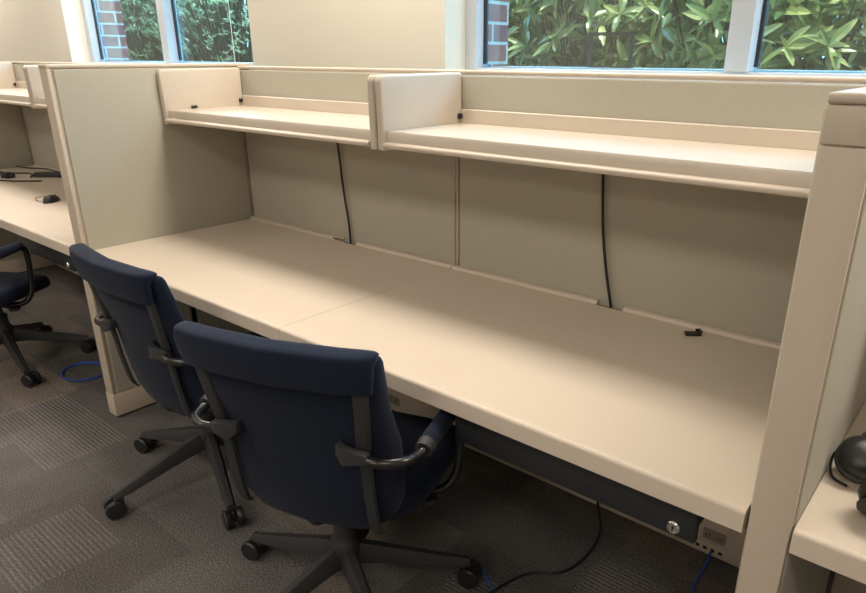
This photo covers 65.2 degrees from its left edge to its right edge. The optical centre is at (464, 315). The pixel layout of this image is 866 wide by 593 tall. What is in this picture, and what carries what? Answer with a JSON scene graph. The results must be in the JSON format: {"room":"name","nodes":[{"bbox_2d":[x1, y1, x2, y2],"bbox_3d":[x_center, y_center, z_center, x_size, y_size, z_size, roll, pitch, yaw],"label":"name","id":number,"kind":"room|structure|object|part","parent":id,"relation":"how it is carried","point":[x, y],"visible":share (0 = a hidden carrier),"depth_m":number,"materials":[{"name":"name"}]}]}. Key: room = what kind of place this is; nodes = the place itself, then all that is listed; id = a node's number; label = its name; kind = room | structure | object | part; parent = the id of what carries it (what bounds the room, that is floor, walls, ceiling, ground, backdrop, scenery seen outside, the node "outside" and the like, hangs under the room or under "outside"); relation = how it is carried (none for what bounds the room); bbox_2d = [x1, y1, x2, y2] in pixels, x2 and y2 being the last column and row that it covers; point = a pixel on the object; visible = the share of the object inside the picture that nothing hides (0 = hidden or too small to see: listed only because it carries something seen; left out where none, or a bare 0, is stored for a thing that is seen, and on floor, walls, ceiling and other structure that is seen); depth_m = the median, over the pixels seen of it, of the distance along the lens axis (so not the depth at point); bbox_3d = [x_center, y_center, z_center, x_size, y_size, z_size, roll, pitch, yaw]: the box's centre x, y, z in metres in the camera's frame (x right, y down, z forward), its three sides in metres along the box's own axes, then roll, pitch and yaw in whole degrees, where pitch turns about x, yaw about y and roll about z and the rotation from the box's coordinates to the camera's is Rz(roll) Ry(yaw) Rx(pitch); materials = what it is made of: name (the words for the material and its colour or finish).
{"room":"cubicle office","nodes":[
{"label":"cubicle office","id":0,"kind":"room"},
{"bbox_2d":[0,0,464,74],"bbox_3d":[-0.939,-1.217,3.375,12.500,2.750,0.200,16,26,36],"label":"wall","id":1,"kind":"structure","parent":0,"point":[405,34],"depth_m":2.96,"materials":[{"name":"paint"}]},
{"bbox_2d":[80,0,253,69],"bbox_3d":[-1.733,-1.976,3.852,2.060,1.078,0.087,16,26,36],"label":"window","id":2,"kind":"structure","parent":1,"relation":"in","point":[166,9],"depth_m":3.99,"materials":[{"name":"grey paint"}]},
{"bbox_2d":[228,1,234,60],"bbox_3d":[-1.210,-1.801,3.389,0.007,1.050,0.004,16,26,36],"label":"blind cord","id":3,"kind":"object","parent":2,"relation":"hanging from","point":[228,1],"visible":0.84,"depth_m":3.51,"materials":[{"name":"white plastic"}]},
{"bbox_2d":[465,0,865,84],"bbox_3d":[0.848,-1.213,1.883,2.130,1.078,0.087,16,26,36],"label":"window","id":4,"kind":"structure","parent":1,"relation":"in","point":[748,17],"depth_m":2.03,"materials":[{"name":"grey paint"}]},
{"bbox_2d":[95,0,508,65],"bbox_3d":[-1.398,-1.418,3.966,16.000,3.700,0.175,16,26,36],"label":"wall","id":5,"kind":"structure","parent":0,"point":[109,13],"depth_m":4.58,"materials":[{"name":"brick"}]},
{"bbox_2d":[106,61,253,63],"bbox_3d":[-1.632,-1.527,4.158,2.000,0.060,0.214,16,26,36],"label":"trim","id":6,"kind":"structure","parent":5,"relation":"attached to","point":[106,61],"depth_m":4.02,"materials":[{"name":"grey paint"}]},
{"bbox_2d":[487,66,865,73],"bbox_3d":[0.949,-0.763,2.189,2.070,0.060,0.214,16,26,36],"label":"trim","id":7,"kind":"structure","parent":5,"relation":"attached to","point":[543,67],"depth_m":2.25,"materials":[{"name":"grey paint"}]},
{"bbox_2d":[0,264,738,592],"bbox_3d":[-3.090,1.024,1.424,12.500,0.050,6.980,16,26,36],"label":"floor","id":8,"kind":"structure","parent":0,"point":[63,452],"depth_m":2.24,"materials":[{"name":"carpet"}]},
{"bbox_2d":[0,61,54,272],"bbox_3d":[-3.242,-0.932,4.486,0.073,1.408,0.845,16,26,36],"label":"wall","id":9,"kind":"structure","parent":8,"relation":"on","point":[15,149],"depth_m":4.61,"materials":[{"name":"beige paint"}]},
{"bbox_2d":[0,242,96,387],"bbox_3d":[-2.316,-0.163,3.193,0.716,0.902,0.872,4,21,9],"label":"office chair","id":10,"kind":"object","parent":8,"relation":"on","point":[14,286],"visible":1,"depth_m":3.21,"materials":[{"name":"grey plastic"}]},
{"bbox_3d":[-2.127,-0.040,3.118,0.168,0.025,0.052,4,21,9],"label":"height lever","id":11,"kind":"part","parent":10,"relation":"part of","materials":[{"name":"grey plastic"}]},
{"bbox_3d":[-2.148,0.169,3.235,0.050,0.126,0.334,-19,28,-40],"label":"leg","id":12,"kind":"part","parent":10,"relation":"part of","materials":[{"name":"grey plastic"}]},
{"bbox_3d":[-2.282,-0.112,3.164,0.500,0.096,0.490,4,21,9],"label":"seat","id":13,"kind":"part","parent":10,"relation":"part of","materials":[{"name":"blue fabric"}]},
{"bbox_3d":[-2.301,0.055,3.531,0.050,0.126,0.334,-3,21,-7],"label":"leg","id":14,"kind":"part","parent":10,"relation":"part of","materials":[{"name":"grey plastic"}]},
{"bbox_3d":[-2.109,0.093,3.435,0.334,0.126,0.050,-10,23,-24],"label":"leg","id":15,"kind":"part","parent":10,"relation":"part of","materials":[{"name":"grey plastic"}]},
{"bbox_2d":[12,61,99,274],"bbox_3d":[-2.477,-0.882,4.364,1.285,1.408,0.083,16,26,36],"label":"partition panel","id":16,"kind":"object","parent":8,"relation":"on","point":[37,121],"visible":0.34,"depth_m":4.47,"materials":[{"name":"beige paint"}]},
{"bbox_2d":[0,63,33,107],"bbox_3d":[-2.626,-1.374,3.996,1.253,0.214,0.371,16,26,36],"label":"shelf","id":17,"kind":"object","parent":16,"relation":"attached to","point":[14,92],"visible":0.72,"depth_m":4.16,"materials":[{"name":"beige paint"}]},
{"bbox_3d":[-3.100,-1.515,4.359,0.026,0.214,0.368,16,26,36],"label":"panel","id":18,"kind":"part","parent":17,"relation":"part of","materials":[{"name":"beige paint"}]},
{"bbox_3d":[-2.150,-1.234,3.635,0.026,0.214,0.368,16,26,36],"label":"panel","id":19,"kind":"part","parent":17,"relation":"part of","materials":[{"name":"beige paint"}]},
{"bbox_2d":[0,164,64,201],"bbox_3d":[-2.723,-0.773,4.038,1.234,0.062,0.761,16,26,36],"label":"desktop","id":20,"kind":"structure","parent":16,"relation":"attached to","point":[9,191],"depth_m":3.94,"materials":[{"name":"beige laminate"}]},
{"bbox_2d":[0,172,14,177],"bbox_3d":[-2.825,-0.866,4.176,0.095,0.035,0.044,5,22,13],"label":"plug adapter","id":21,"kind":"object","parent":20,"relation":"on","point":[2,174],"visible":1,"depth_m":4.16,"materials":[{"name":"black plastic"}]},
{"bbox_2d":[0,171,32,177],"bbox_3d":[-2.861,-0.910,4.326,0.457,0.008,0.082,13,24,29],"label":"cable","id":22,"kind":"object","parent":20,"relation":"on","point":[0,171],"visible":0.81,"depth_m":4.33,"materials":[{"name":"black plastic"}]},
{"bbox_2d":[0,180,41,181],"bbox_3d":[-2.781,-0.812,4.073,0.483,0.009,0.028,2,21,5],"label":"cable","id":23,"kind":"object","parent":20,"relation":"on","point":[0,180],"visible":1,"depth_m":4.06,"materials":[{"name":"black plastic"}]},
{"bbox_2d":[16,166,58,171],"bbox_3d":[-2.712,-0.946,4.421,0.756,0.009,0.063,13,25,30],"label":"cable","id":24,"kind":"object","parent":20,"relation":"on","point":[16,166],"visible":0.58,"depth_m":4.51,"materials":[{"name":"black plastic"}]},
{"bbox_2d":[33,172,60,176],"bbox_3d":[-2.569,-0.879,4.218,0.216,0.030,0.048,0,21,-1],"label":"brick","id":25,"kind":"object","parent":20,"relation":"on","point":[36,174],"visible":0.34,"depth_m":4.20,"materials":[{"name":"black plastic"}]},
{"bbox_2d":[60,361,102,380],"bbox_3d":[-1.856,0.273,3.300,0.235,0.013,0.197,16,26,36],"label":"cable","id":26,"kind":"object","parent":8,"relation":"on","point":[87,362],"visible":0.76,"depth_m":3.29,"materials":[{"name":"blue plastic"}]},
{"bbox_2d":[100,63,132,63],"bbox_3d":[-1.488,-0.590,3.609,1.272,1.408,0.083,16,26,36],"label":"partition panel","id":27,"kind":"object","parent":8,"relation":"on","point":[100,63],"visible":0.06,"depth_m":3.62,"materials":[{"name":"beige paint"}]},
{"bbox_2d":[25,65,46,108],"bbox_3d":[-1.651,-1.085,3.252,1.252,0.214,0.371,16,26,36],"label":"shelf","id":28,"kind":"object","parent":27,"relation":"attached to","point":[32,71],"visible":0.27,"depth_m":3.48,"materials":[{"name":"beige paint"}]},
{"bbox_2d":[0,194,76,270],"bbox_3d":[-1.768,-0.449,3.326,1.230,0.151,0.761,16,26,36],"label":"desktop","id":29,"kind":"structure","parent":27,"relation":"attached to","point":[49,225],"depth_m":3.07,"materials":[{"name":"beige laminate"}]},
{"bbox_3d":[-1.740,-0.345,3.142,0.585,0.088,0.416,16,26,36],"label":"pencil drawer","id":30,"kind":"part","parent":29,"relation":"part of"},
{"bbox_2d":[43,194,59,203],"bbox_3d":[-2.143,-0.608,3.506,0.062,0.037,0.110,2,21,4],"label":"computer mouse","id":31,"kind":"object","parent":29,"relation":"on","point":[48,199],"visible":1,"depth_m":3.47,"materials":[{"name":"black plastic"}]},
{"bbox_2d":[38,63,253,415],"bbox_3d":[-1.238,-0.344,2.955,0.073,1.419,0.845,16,26,36],"label":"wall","id":32,"kind":"structure","parent":8,"relation":"on","point":[128,175],"depth_m":2.71,"materials":[{"name":"beige paint"}]},
{"bbox_3d":[-1.498,-0.275,2.637,0.065,1.293,0.012,16,26,36],"label":"trim","id":33,"kind":"part","parent":32,"relation":"part of","materials":[{"name":"beige paint"}]},
{"bbox_2d":[69,243,269,529],"bbox_3d":[-0.938,0.175,2.325,0.794,0.902,0.724,17,27,37],"label":"office chair","id":34,"kind":"object","parent":8,"relation":"on","point":[140,303],"visible":0.58,"depth_m":2.06,"materials":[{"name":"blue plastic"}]},
{"bbox_3d":[-0.985,0.063,2.098,0.480,0.502,0.189,17,27,37],"label":"backrest","id":35,"kind":"part","parent":34,"relation":"part of","materials":[{"name":"blue fabric"}]},
{"bbox_3d":[-1.054,0.514,2.346,0.050,0.126,0.334,19,28,40],"label":"leg","id":36,"kind":"part","parent":34,"relation":"part of","materials":[{"name":"grey plastic"}]},
{"bbox_3d":[-1.095,0.437,2.546,0.334,0.126,0.050,10,23,23],"label":"leg","id":37,"kind":"part","parent":34,"relation":"part of","materials":[{"name":"grey plastic"}]},
{"bbox_3d":[-0.837,0.523,2.325,0.326,0.126,0.157,17,27,37],"label":"leg","id":38,"kind":"part","parent":34,"relation":"part of","materials":[{"name":"grey plastic"}]},
{"bbox_3d":[-0.746,0.454,2.505,0.334,0.126,0.050,-4,21,-10],"label":"leg","id":39,"kind":"part","parent":34,"relation":"part of","materials":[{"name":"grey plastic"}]},
{"bbox_3d":[-0.808,0.196,2.373,0.500,0.096,0.490,17,27,37],"label":"seat","id":40,"kind":"part","parent":34,"relation":"part of","materials":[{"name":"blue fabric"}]},
{"bbox_2d":[174,321,482,592],"bbox_3d":[-0.345,0.375,1.808,0.727,0.902,0.740,8,22,19],"label":"office chair","id":41,"kind":"object","parent":8,"relation":"on","point":[313,431],"visible":0.93,"depth_m":1.53,"materials":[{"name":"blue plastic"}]},
{"bbox_3d":[-0.496,0.654,1.985,0.334,0.126,0.050,11,23,25],"label":"leg","id":42,"kind":"part","parent":41,"relation":"part of","materials":[{"name":"grey plastic"}]},
{"bbox_3d":[-0.381,0.273,1.556,0.480,0.502,0.189,8,22,19],"label":"backrest","id":43,"kind":"part","parent":41,"relation":"part of","materials":[{"name":"blue fabric"}]},
{"bbox_3d":[-0.464,0.731,1.784,0.334,0.126,0.050,-19,28,-41],"label":"leg","id":44,"kind":"part","parent":41,"relation":"part of","materials":[{"name":"grey plastic"}]},
{"bbox_3d":[-0.249,0.745,1.752,0.050,0.126,0.334,-10,23,-25],"label":"leg","id":45,"kind":"part","parent":41,"relation":"part of","materials":[{"name":"grey plastic"}]},
{"bbox_3d":[-0.302,0.620,2.076,0.050,0.126,0.334,4,21,9],"label":"leg","id":46,"kind":"part","parent":41,"relation":"part of","materials":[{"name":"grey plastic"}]},
{"bbox_3d":[-0.149,0.676,1.932,0.334,0.126,0.050,-3,21,-8],"label":"leg","id":47,"kind":"part","parent":41,"relation":"part of","materials":[{"name":"grey plastic"}]},
{"bbox_3d":[-0.286,0.388,1.877,0.500,0.096,0.490,8,22,19],"label":"seat","id":48,"kind":"part","parent":41,"relation":"part of","materials":[{"name":"blue fabric"}]},
{"bbox_3d":[-0.147,0.470,1.804,0.168,0.025,0.052,8,22,19],"label":"height lever","id":49,"kind":"part","parent":41,"relation":"part of","materials":[{"name":"grey plastic"}]},
{"bbox_2d":[237,66,459,424],"bbox_3d":[-0.487,-0.292,2.842,1.251,1.408,0.089,16,26,36],"label":"partition panel","id":50,"kind":"object","parent":8,"relation":"on","point":[399,200],"visible":0.39,"depth_m":2.66,"materials":[{"name":"beige paint"}]},
{"bbox_2d":[95,216,452,339],"bbox_3d":[-0.756,-0.192,2.539,1.230,0.062,0.762,16,26,36],"label":"desktop","id":51,"kind":"structure","parent":50,"relation":"attached to","point":[262,276],"depth_m":2.43,"materials":[{"name":"beige laminate"}]},
{"bbox_2d":[156,68,451,149],"bbox_3d":[-0.628,-0.783,2.472,1.236,0.214,0.371,16,26,36],"label":"shelf","id":52,"kind":"object","parent":50,"relation":"attached to","point":[201,97],"visible":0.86,"depth_m":2.62,"materials":[{"name":"beige paint"}]},
{"bbox_3d":[-1.095,-0.922,2.830,0.026,0.214,0.368,16,26,36],"label":"panel","id":53,"kind":"part","parent":52,"relation":"part of","materials":[{"name":"beige paint"}]},
{"bbox_2d":[336,143,351,243],"bbox_3d":[-0.484,-0.517,2.688,0.062,0.473,0.011,16,26,36],"label":"cable","id":54,"kind":"object","parent":52,"relation":"hanging from","point":[338,150],"visible":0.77,"depth_m":2.69,"materials":[{"name":"black plastic"}]},
{"bbox_3d":[-0.159,-0.645,2.116,0.026,0.214,0.368,16,26,36],"label":"panel","id":55,"kind":"part","parent":52,"relation":"part of","materials":[{"name":"beige paint"}]},
{"bbox_2d":[389,394,398,405],"bbox_3d":[-0.302,0.359,2.873,0.070,0.038,0.005,16,26,36],"label":"power outlet","id":56,"kind":"object","parent":50,"relation":"attached to","point":[394,398],"depth_m":2.87,"materials":[{"name":"beige plastic"}]},
{"bbox_3d":[-0.310,0.402,2.896,0.110,0.042,0.006,16,26,36],"label":"data plate","id":57,"kind":"part","parent":50,"relation":"part of","materials":[{"name":"beige plastic"}]},
{"bbox_3d":[-0.483,-0.285,2.851,1.243,1.388,0.067,16,26,36],"label":"panel frame","id":58,"kind":"part","parent":50,"relation":"part of","materials":[{"name":"beige paint"}]},
{"bbox_2d":[483,569,492,589],"bbox_3d":[0.058,0.790,1.980,0.043,0.007,0.250,-7,22,-18],"label":"cable","id":59,"kind":"object","parent":8,"relation":"on","point":[484,572],"visible":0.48,"depth_m":1.99,"materials":[{"name":"blue plastic"}]},
{"bbox_2d":[487,502,601,592],"bbox_3d":[0.264,0.736,2.059,0.652,0.054,0.130,-18,28,-40],"label":"cable","id":60,"kind":"object","parent":8,"relation":"on","point":[586,555],"visible":0.87,"depth_m":2.03,"materials":[{"name":"black plastic"}]},
{"bbox_2d":[458,70,865,567],"bbox_3d":[0.489,-0.004,2.098,1.272,1.408,0.089,16,26,36],"label":"partition panel","id":61,"kind":"object","parent":8,"relation":"on","point":[721,258],"visible":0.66,"depth_m":1.92,"materials":[{"name":"beige paint"}]},
{"bbox_2d":[279,264,780,542],"bbox_3d":[0.217,0.138,1.812,1.282,0.151,0.762,16,26,36],"label":"desktop","id":62,"kind":"structure","parent":61,"relation":"attached to","point":[628,398],"depth_m":1.59,"materials":[{"name":"beige laminate"}]},
{"bbox_3d":[0.329,0.267,1.564,0.585,0.088,0.416,16,26,36],"label":"pencil drawer","id":63,"kind":"part","parent":62,"relation":"part of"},
{"bbox_2d":[684,328,702,335],"bbox_3d":[0.628,0.046,1.854,0.044,0.015,0.026,2,21,4],"label":"clip","id":64,"kind":"object","parent":62,"relation":"on","point":[698,332],"visible":1,"depth_m":1.85,"materials":[{"name":"black plastic"}]},
{"bbox_2d":[375,72,819,197],"bbox_3d":[0.347,-0.494,1.728,1.271,0.214,0.371,16,26,36],"label":"shelf","id":65,"kind":"object","parent":61,"relation":"attached to","point":[421,113],"visible":0.77,"depth_m":1.75,"materials":[{"name":"beige paint"}]},
{"bbox_3d":[-0.133,-0.637,2.096,0.026,0.214,0.368,16,26,36],"label":"panel","id":66,"kind":"part","parent":65,"relation":"part of","materials":[{"name":"beige paint"}]},
{"bbox_2d":[601,174,611,307],"bbox_3d":[0.422,-0.248,1.997,0.075,0.473,0.011,16,26,36],"label":"cable","id":67,"kind":"object","parent":65,"relation":"hanging from","point":[603,175],"visible":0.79,"depth_m":2.01,"materials":[{"name":"black plastic"}]},
{"bbox_3d":[0.493,0.004,2.106,1.264,1.388,0.067,16,26,36],"label":"panel frame","id":68,"kind":"part","parent":61,"relation":"part of","materials":[{"name":"beige paint"}]},
{"bbox_3d":[0.754,0.717,2.083,0.110,0.042,0.006,16,26,36],"label":"data plate","id":69,"kind":"part","parent":61,"relation":"part of","materials":[{"name":"beige plastic"}]},
{"bbox_2d":[702,527,726,545],"bbox_3d":[0.763,0.675,2.061,0.070,0.038,0.005,16,26,36],"label":"power outlet","id":70,"kind":"object","parent":61,"relation":"attached to","point":[712,536],"depth_m":2.06,"materials":[{"name":"beige plastic"}]},
{"bbox_2d":[690,551,712,592],"bbox_3d":[0.670,0.781,1.964,0.014,0.038,0.300,14,25,32],"label":"cable","id":71,"kind":"object","parent":8,"relation":"on","point":[710,552],"visible":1,"depth_m":2.02,"materials":[{"name":"blue plastic"}]},
{"bbox_2d":[735,87,865,592],"bbox_3d":[0.767,0.254,1.428,0.073,1.408,0.845,16,26,36],"label":"cubicle partition","id":72,"kind":"structure","parent":8,"relation":"on","point":[819,389],"depth_m":1.02,"materials":[{"name":"beige paint"}]},
{"bbox_3d":[0.769,0.254,1.430,0.059,1.382,0.834,16,26,36],"label":"panel frame","id":73,"kind":"part","parent":72,"relation":"part of","materials":[{"name":"beige paint"}]},
{"bbox_2d":[830,572,865,592],"bbox_3d":[1.518,0.299,1.316,1.248,1.408,0.083,16,26,36],"label":"partition panel","id":74,"kind":"object","parent":8,"relation":"on","point":[841,583],"visible":0.04,"depth_m":1.84,"materials":[{"name":"beige paint"}]},
{"bbox_2d":[789,401,865,583],"bbox_3d":[1.248,0.401,1.009,1.230,0.062,0.761,16,26,36],"label":"desktop","id":75,"kind":"structure","parent":74,"relation":"attached to","point":[830,533],"depth_m":1.10,"materials":[{"name":"beige laminate"}]},
{"bbox_2d":[825,570,835,592],"bbox_3d":[0.691,0.684,1.314,0.210,0.681,0.016,-19,28,-40],"label":"cable","id":76,"kind":"object","parent":75,"relation":"hanging from","point":[832,573],"visible":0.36,"depth_m":1.15,"materials":[{"name":"black plastic"}]},
{"bbox_2d":[829,432,865,515],"bbox_3d":[0.753,0.277,1.153,0.203,0.085,0.239,4,21,11],"label":"headset","id":77,"kind":"object","parent":75,"relation":"on","point":[849,457],"visible":1,"depth_m":1.19,"materials":[{"name":"black plastic"}]},
{"bbox_2d":[834,435,865,483],"bbox_3d":[0.709,0.255,1.207,0.085,0.078,0.084,16,26,36],"label":"ear cup","id":78,"kind":"object","parent":77,"relation":"on","point":[850,456],"depth_m":1.19,"materials":[{"name":"grey plastic"}]},
{"bbox_2d":[856,481,865,515],"bbox_3d":[0.680,0.300,1.089,0.086,0.083,0.081,16,26,36],"label":"ear cup","id":79,"kind":"object","parent":77,"relation":"on","point":[861,503],"depth_m":1.09,"materials":[{"name":"grey plastic"}]},
{"label":"outside","id":80,"kind":"structure","parent":0,"visible":0},
{"bbox_3d":[4.854,-5.418,17.386,50.000,0.100,29.320,16,26,36],"label":"ground","id":81,"kind":"structure","parent":80,"visible":0},
{"bbox_2d":[120,0,218,61],"bbox_3d":[-3.603,-3.190,7.662,2.255,2.691,1.345,16,26,36],"label":"leafy tree","id":82,"kind":"object","parent":81,"relation":"on","point":[146,50],"visible":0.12,"depth_m":7.48,"materials":[{"name":"green plant"}]},
{"bbox_2d":[133,0,252,61],"bbox_3d":[-2.413,-2.795,6.642,2.175,2.691,1.326,16,26,36],"label":"bushes","id":83,"kind":"object","parent":81,"relation":"on","point":[212,33],"visible":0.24,"depth_m":6.45,"materials":[{"name":"green plant"}]},
{"bbox_2d":[507,3,559,65],"bbox_3d":[0.050,-1.505,4.077,1.299,2.135,0.992,16,26,36],"label":"rhododendron shrub","id":84,"kind":"object","parent":81,"relation":"on","point":[514,23],"visible":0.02,"depth_m":3.65,"materials":[{"name":"green plant"}]},
{"bbox_2d":[507,0,717,67],"bbox_3d":[0.616,-1.218,3.384,1.307,2.098,1.029,16,26,36],"label":"rhododendron shrub","id":85,"kind":"object","parent":81,"relation":"on","point":[572,21],"visible":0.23,"depth_m":3.09,"materials":[{"name":"green plant"}]},
{"bbox_2d":[587,0,720,48],"bbox_3d":[0.761,-2.259,5.255,2.716,2.703,1.255,16,26,36],"label":"shrub","id":86,"kind":"object","parent":81,"relation":"on","point":[614,0],"visible":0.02,"depth_m":4.72,"materials":[{"name":"green plant"}]},
{"bbox_2d":[599,0,865,70],"bbox_3d":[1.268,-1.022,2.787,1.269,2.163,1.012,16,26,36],"label":"rhododendron shrub","id":87,"kind":"object","parent":81,"relation":"on","point":[807,34],"visible":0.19,"depth_m":2.49,"materials":[{"name":"green plant"}]}
]}

